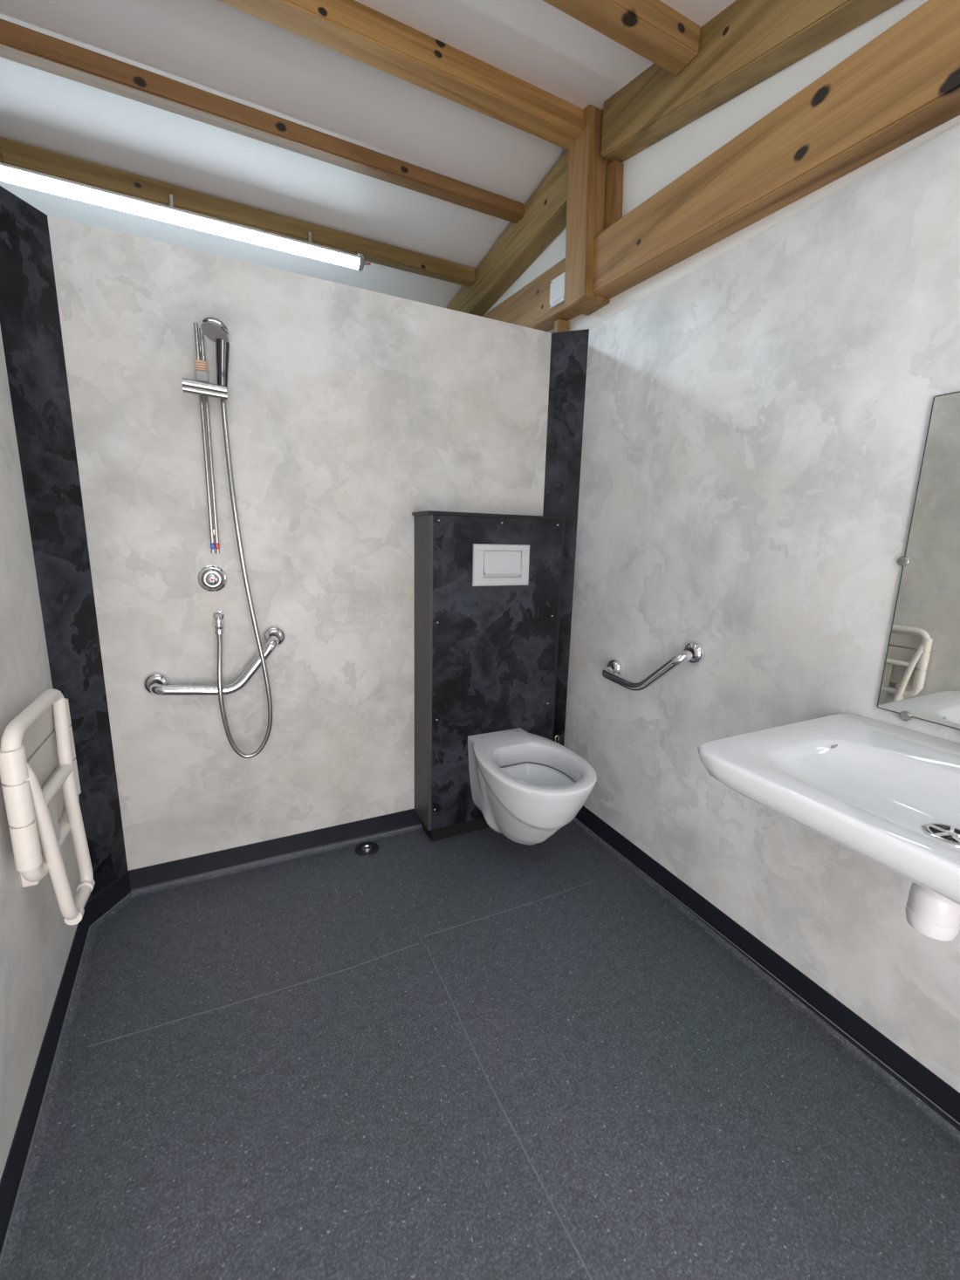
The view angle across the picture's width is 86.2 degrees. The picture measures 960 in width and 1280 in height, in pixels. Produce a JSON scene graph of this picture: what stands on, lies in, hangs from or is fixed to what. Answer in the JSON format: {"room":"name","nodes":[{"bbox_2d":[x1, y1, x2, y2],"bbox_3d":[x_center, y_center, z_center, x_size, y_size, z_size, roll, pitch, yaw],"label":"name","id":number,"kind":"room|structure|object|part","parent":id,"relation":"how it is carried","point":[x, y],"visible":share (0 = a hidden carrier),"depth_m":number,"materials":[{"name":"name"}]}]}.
{"room":"accessible bathroom","nodes":[
{"label":"accessible bathroom","id":0,"kind":"room"},
{"bbox_2d":[0,326,80,1180],"bbox_3d":[-0.632,0.124,0.348,0.040,1.996,2.624,-5,13,-28],"label":"wall","id":1,"kind":"structure","parent":0,"point":[36,940],"depth_m":1.15,"materials":[{"name":"paint"}]},
{"bbox_2d":[0,688,95,924],"bbox_3d":[-0.974,0.389,1.163,0.093,0.514,0.357,-4,13,-26],"label":"shower seat","id":2,"kind":"object","parent":1,"relation":"attached to","point":[38,767],"visible":1,"depth_m":1.11,"materials":[{"name":"beige plastic"}]},
{"bbox_3d":[-0.971,0.308,1.147,0.030,0.348,0.348,-4,13,-26],"label":"seat frame","id":3,"kind":"part","parent":2,"relation":"part of","materials":[{"name":"beige plastic"}]},
{"bbox_3d":[-0.956,0.404,1.169,0.052,0.482,0.326,-4,13,-26],"label":"leg","id":4,"kind":"part","parent":2,"relation":"part of","materials":[{"name":"beige plastic"}]},
{"bbox_2d":[0,185,128,902],"bbox_3d":[-1.169,-0.109,1.450,0.017,1.996,0.163,3,11,8],"label":"trim","id":5,"kind":"structure","parent":1,"relation":"attached to","point":[30,319],"depth_m":1.40,"materials":[{"name":"black stone"}]},
{"bbox_2d":[0,870,134,1279],"bbox_3d":[-0.624,1.057,0.550,0.115,0.089,2.621,-4,13,-26],"label":"baseboard","id":6,"kind":"structure","parent":1,"relation":"attached to","point":[17,1181],"depth_m":1.11,"materials":[{"name":"black plastic"}]},
{"bbox_2d":[47,215,551,870],"bbox_3d":[-0.460,-0.178,1.883,1.780,1.996,0.040,-4,13,-26],"label":"wall","id":7,"kind":"structure","parent":0,"point":[352,412],"depth_m":1.72,"materials":[{"name":"paint"}]},
{"bbox_2d":[182,322,227,553],"bbox_3d":[-0.808,-0.588,1.534,0.113,0.650,0.114,-4,13,-26],"label":"shower rail","id":8,"kind":"object","parent":7,"relation":"attached to","point":[201,386],"visible":0.99,"depth_m":1.51,"materials":[{"name":"metal"}]},
{"bbox_3d":[-0.823,-0.589,1.535,0.011,0.650,0.010,-4,13,-26],"label":"rod","id":9,"kind":"part","parent":8,"relation":"part of","materials":[{"name":"metal"}]},
{"bbox_3d":[-0.811,-0.585,1.542,0.011,0.640,0.010,-4,13,-26],"label":"rod","id":10,"kind":"part","parent":8,"relation":"part of","materials":[{"name":"metal"}]},
{"bbox_2d":[199,315,231,393],"bbox_3d":[-0.742,-0.808,1.455,0.083,0.188,0.079,8,13,31],"label":"shower","id":11,"kind":"object","parent":8,"relation":"attached to","point":[214,328],"visible":0.88,"depth_m":1.45,"materials":[{"name":"silver metal"}]},
{"bbox_3d":[-0.742,-0.792,1.486,0.036,0.144,0.054,-7,14,-37],"label":"handle","id":12,"kind":"part","parent":11,"relation":"part of","materials":[{"name":"silver metal"}]},
{"bbox_2d":[198,565,226,591],"bbox_3d":[-0.852,-0.193,1.635,0.084,0.084,0.045,-4,13,-26],"label":"shower valve","id":13,"kind":"object","parent":7,"relation":"attached to","point":[210,578],"visible":1,"depth_m":1.64,"materials":[{"name":"silver metal"}]},
{"bbox_3d":[-0.848,-0.192,1.627,0.040,0.040,0.024,-4,13,-26],"label":"push knob","id":14,"kind":"part","parent":13,"relation":"part of","materials":[{"name":"silver metal"}]},
{"bbox_2d":[143,625,286,695],"bbox_3d":[-0.854,0.072,1.671,0.431,0.212,0.082,-4,13,-26],"label":"grab rail","id":15,"kind":"object","parent":7,"relation":"attached to","point":[160,685],"visible":0.96,"depth_m":1.66,"materials":[{"name":"silver metal"}]},
{"bbox_2d":[212,610,224,624],"bbox_3d":[-0.843,-0.070,1.655,0.034,0.043,0.064,-4,13,-26],"label":"outlet","id":16,"kind":"object","parent":7,"relation":"attached to","point":[218,618],"visible":0.99,"depth_m":1.64,"materials":[{"name":"silver metal"}]},
{"bbox_2d":[213,398,273,758],"bbox_3d":[-0.765,-0.167,1.624,0.159,1.141,0.071,-4,13,-26],"label":"shower hose","id":17,"kind":"object","parent":16,"relation":"attached to","point":[219,630],"visible":0.98,"depth_m":1.63,"materials":[{"name":"metal"}]},
{"bbox_2d":[128,808,422,897],"bbox_3d":[-0.701,0.779,1.929,1.036,0.089,0.026,-4,13,-26],"label":"baseboard","id":18,"kind":"structure","parent":7,"relation":"attached to","point":[157,878],"depth_m":1.90,"materials":[{"name":"black plastic"}]},
{"bbox_2d":[553,318,569,332],"bbox_3d":[0.329,-1.113,2.124,0.058,0.373,0.036,-4,13,-26],"label":"stud","id":19,"kind":"object","parent":7,"relation":"attached to","point":[559,325],"visible":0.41,"depth_m":2.08,"materials":[{"name":"brown wood"}]},
{"bbox_2d":[542,328,588,746],"bbox_3d":[0.327,-0.220,2.191,0.145,1.996,0.015,5,12,18],"label":"trim","id":20,"kind":"structure","parent":7,"relation":"attached to","point":[568,362],"depth_m":2.08,"materials":[{"name":"black stone"}]},
{"bbox_2d":[0,0,735,308],"bbox_3d":[-0.763,-1.431,0.805,3.300,0.619,4.320,-4,13,-26],"label":"ceiling","id":21,"kind":"structure","parent":0,"point":[215,47],"depth_m":1.77,"materials":[{"name":"white paint"}]},
{"bbox_2d":[0,136,474,287],"bbox_3d":[-1.439,-1.754,1.970,3.120,0.089,0.060,-4,13,-26],"label":"ceiling beam","id":22,"kind":"structure","parent":21,"relation":"attached to","point":[16,154],"depth_m":2.12,"materials":[{"name":"brown wood"}]},
{"bbox_2d":[0,150,370,270],"bbox_3d":[-1.204,-1.699,2.027,1.558,0.100,0.066,-4,13,-26],"label":"strip light","id":23,"kind":"object","parent":22,"relation":"attached to","point":[10,174],"visible":1,"depth_m":2.01,"materials":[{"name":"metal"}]},
{"bbox_2d":[0,18,523,223],"bbox_3d":[-1.227,-1.725,1.536,3.120,0.072,0.060,-4,13,-26],"label":"ceiling beam","id":24,"kind":"structure","parent":21,"relation":"attached to","point":[18,44],"depth_m":1.70,"materials":[{"name":"brown wood"}]},
{"bbox_2d":[9,821,959,1279],"bbox_3d":[-0.823,0.975,1.287,3.300,0.051,4.320,-4,13,-26],"label":"floor","id":25,"kind":"structure","parent":0,"point":[482,1054],"depth_m":1.12,"materials":[{"name":"plastic"}]},
{"bbox_2d":[355,841,378,855],"bbox_3d":[-0.441,0.812,2.002,0.092,0.008,0.092,-4,13,-26],"label":"floor drain","id":26,"kind":"object","parent":25,"relation":"on","point":[366,848],"visible":1,"depth_m":2.00,"materials":[{"name":"silver metal"}]},
{"bbox_2d":[411,510,567,841],"bbox_3d":[0.028,0.155,2.076,0.574,1.287,0.172,-4,13,-26],"label":"cistern boxing","id":27,"kind":"object","parent":25,"relation":"on","point":[486,657],"visible":0.86,"depth_m":1.97,"materials":[{"name":"black laminate"}]},
{"bbox_3d":[-0.217,0.139,1.953,0.012,1.195,0.166,-4,13,-26],"label":"panel","id":28,"kind":"part","parent":27,"relation":"part of","materials":[{"name":"grey laminate"}]},
{"bbox_2d":[472,543,529,586],"bbox_3d":[0.083,-0.278,1.907,0.236,0.152,0.021,-4,13,-26],"label":"flush plate","id":29,"kind":"object","parent":27,"relation":"attached to","point":[492,564],"visible":1,"depth_m":1.90,"materials":[{"name":"white plastic"}]},
{"bbox_2d":[467,727,596,845],"bbox_3d":[0.173,0.587,1.839,0.351,0.360,0.542,-4,13,-26],"label":"toilet","id":30,"kind":"object","parent":27,"relation":"attached to","point":[526,787],"visible":1,"depth_m":1.80,"materials":[{"name":"white ceramic"}]},
{"bbox_3d":[0.277,0.103,2.192,0.012,1.195,0.166,-4,13,-26],"label":"panel","id":31,"kind":"part","parent":27,"relation":"part of","materials":[{"name":"black laminate"}]},
{"bbox_2d":[485,0,959,1093],"bbox_3d":[0.625,-0.470,1.759,0.100,2.670,4.220,-4,13,-26],"label":"wall","id":32,"kind":"structure","parent":0,"point":[756,423],"depth_m":1.37,"materials":[{"name":"paint"}]},
{"bbox_2d":[446,149,567,316],"bbox_3d":[0.019,-1.809,2.632,0.083,0.346,1.614,-4,13,-26],"label":"rafter","id":33,"kind":"object","parent":32,"relation":"attached to","point":[544,212],"visible":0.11,"depth_m":2.25,"materials":[{"name":"brown wood"}]},
{"bbox_2d":[553,734,559,743],"bbox_3d":[0.333,0.452,2.285,0.028,0.071,0.034,-4,13,-26],"label":"valve","id":34,"kind":"object","parent":32,"relation":"attached to","point":[557,735],"visible":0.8,"depth_m":2.27,"materials":[{"name":"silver metal"}]},
{"bbox_2d":[602,640,705,691],"bbox_3d":[0.564,0.076,1.766,0.078,0.213,0.431,-4,13,-26],"label":"grab rail","id":35,"kind":"object","parent":32,"relation":"attached to","point":[696,654],"visible":1,"depth_m":1.67,"materials":[{"name":"silver metal"}]},
{"bbox_2d":[482,0,959,331],"bbox_3d":[0.575,-1.262,1.566,0.083,0.386,4.180,-4,13,-26],"label":"tie beam","id":36,"kind":"structure","parent":32,"relation":"attached to","point":[902,85],"depth_m":1.20,"materials":[{"name":"brown wood"}]},
{"bbox_2d":[548,271,565,308],"bbox_3d":[0.304,-1.364,2.003,0.011,0.103,0.104,-4,13,-26],"label":"plate","id":37,"kind":"object","parent":36,"relation":"attached to","point":[557,284],"visible":0.88,"depth_m":2.00,"materials":[{"name":"white plastic"}]},
{"bbox_2d":[564,104,611,315],"bbox_3d":[0.395,-1.541,1.861,0.113,0.614,0.170,-4,13,-26],"label":"upright post","id":38,"kind":"object","parent":36,"relation":"on","point":[586,168],"visible":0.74,"depth_m":1.81,"materials":[{"name":"brown wood"}]},
{"bbox_2d":[217,0,582,150],"bbox_3d":[-1.038,-1.707,1.149,3.120,0.082,0.088,-4,13,-26],"label":"ridge beam","id":39,"kind":"structure","parent":38,"relation":"on","point":[354,30],"depth_m":1.54,"materials":[{"name":"brown wood"}]},
{"bbox_2d":[604,159,623,229],"bbox_3d":[0.468,-1.537,1.792,0.043,0.229,0.062,-4,13,-26],"label":"post","id":40,"kind":"object","parent":36,"relation":"on","point":[614,169],"visible":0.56,"depth_m":1.77,"materials":[{"name":"brown wood"}]},
{"bbox_2d":[600,0,903,162],"bbox_3d":[0.969,-1.258,0.751,0.083,0.677,2.400,-4,13,-26],"label":"rafter","id":41,"kind":"object","parent":32,"relation":"attached to","point":[749,42],"visible":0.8,"depth_m":1.33,"materials":[{"name":"brown wood"}]},
{"bbox_2d":[542,0,700,75],"bbox_3d":[-0.826,-1.532,0.736,3.120,0.086,0.080,-4,13,-26],"label":"ceiling beam","id":42,"kind":"structure","parent":41,"relation":"on","point":[653,30],"depth_m":1.33,"materials":[{"name":"brown wood"}]},
{"bbox_2d":[571,805,959,1143],"bbox_3d":[0.846,0.951,1.262,0.121,0.089,2.621,-4,13,-26],"label":"baseboard","id":43,"kind":"structure","parent":32,"relation":"attached to","point":[933,1097],"depth_m":1.36,"materials":[{"name":"black plastic"}]},
{"bbox_2d":[697,713,959,906],"bbox_3d":[0.780,0.310,0.836,0.524,0.130,0.651,-4,13,-26],"label":"basin","id":44,"kind":"object","parent":32,"relation":"attached to","point":[887,794],"visible":1,"depth_m":0.92,"materials":[{"name":"white ceramic"}]},
{"bbox_2d":[904,882,959,941],"bbox_3d":[0.864,0.423,0.898,0.334,0.104,0.068,-4,13,-26],"label":"trap","id":45,"kind":"object","parent":44,"relation":"attached to","point":[935,917],"visible":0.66,"depth_m":0.82,"materials":[{"name":"white plastic"}]},
{"bbox_2d":[876,390,959,730],"bbox_3d":[1.004,-0.119,0.891,0.018,0.666,0.488,-4,13,-26],"label":"wall mirror","id":46,"kind":"object","parent":32,"relation":"attached to","point":[920,678],"visible":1,"depth_m":1.05,"materials":[{"name":"silver glass"}]}
]}

